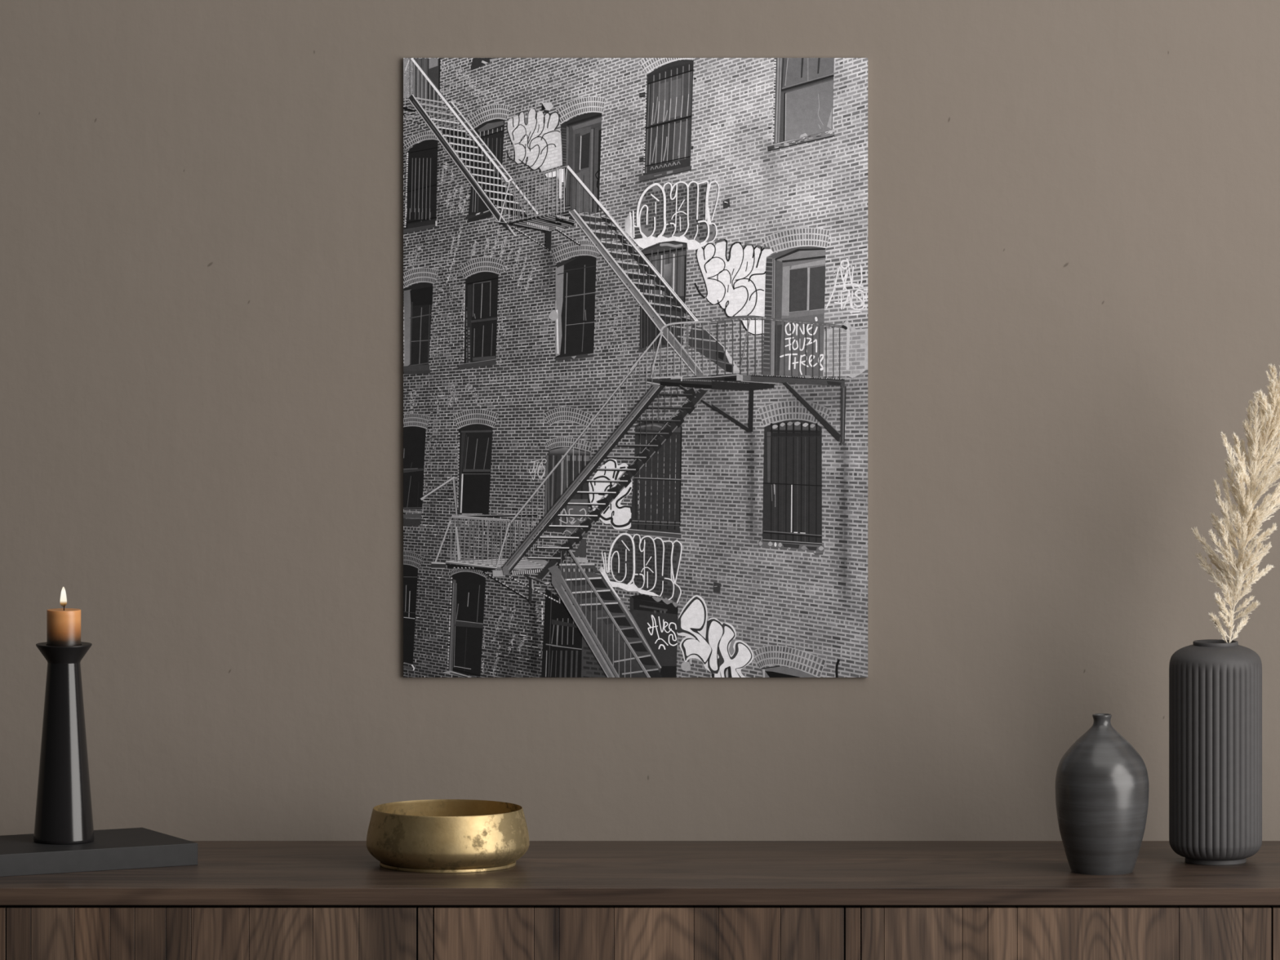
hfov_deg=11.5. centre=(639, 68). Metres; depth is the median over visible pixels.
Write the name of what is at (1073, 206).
wall
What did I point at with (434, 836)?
bowl
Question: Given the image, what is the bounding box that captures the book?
[0,827,197,876]
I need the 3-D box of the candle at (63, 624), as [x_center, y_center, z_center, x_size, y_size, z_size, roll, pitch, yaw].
[-0.723,0.689,7.991,0.043,0.077,0.043,0,0,0]
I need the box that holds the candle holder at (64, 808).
[33,641,94,844]
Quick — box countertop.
[0,840,1279,905]
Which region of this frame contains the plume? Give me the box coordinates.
[1190,363,1279,643]
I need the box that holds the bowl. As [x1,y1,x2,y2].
[366,799,529,873]
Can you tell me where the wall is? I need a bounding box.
[0,0,1279,840]
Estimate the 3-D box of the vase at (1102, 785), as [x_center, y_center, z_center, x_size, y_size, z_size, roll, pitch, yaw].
[0.574,0.900,7.908,0.116,0.196,0.116,0,0,32]
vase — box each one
[1055,713,1149,875]
[1168,639,1262,865]
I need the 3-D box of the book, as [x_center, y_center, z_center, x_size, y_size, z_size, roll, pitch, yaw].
[-0.733,0.983,7.984,0.310,0.028,0.184,0,0,-27]
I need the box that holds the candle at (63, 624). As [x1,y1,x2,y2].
[46,586,80,646]
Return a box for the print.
[403,57,867,677]
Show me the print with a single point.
(635, 290)
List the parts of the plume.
stem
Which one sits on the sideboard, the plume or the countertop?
the countertop
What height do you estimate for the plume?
0.410 m
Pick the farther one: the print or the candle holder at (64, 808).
the print
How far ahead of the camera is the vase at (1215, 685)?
7.96 m
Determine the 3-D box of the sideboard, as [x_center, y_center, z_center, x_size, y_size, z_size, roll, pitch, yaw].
[0.000,1.387,7.983,2.720,0.780,0.474,0,0,0]
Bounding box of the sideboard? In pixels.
[0,840,1279,959]

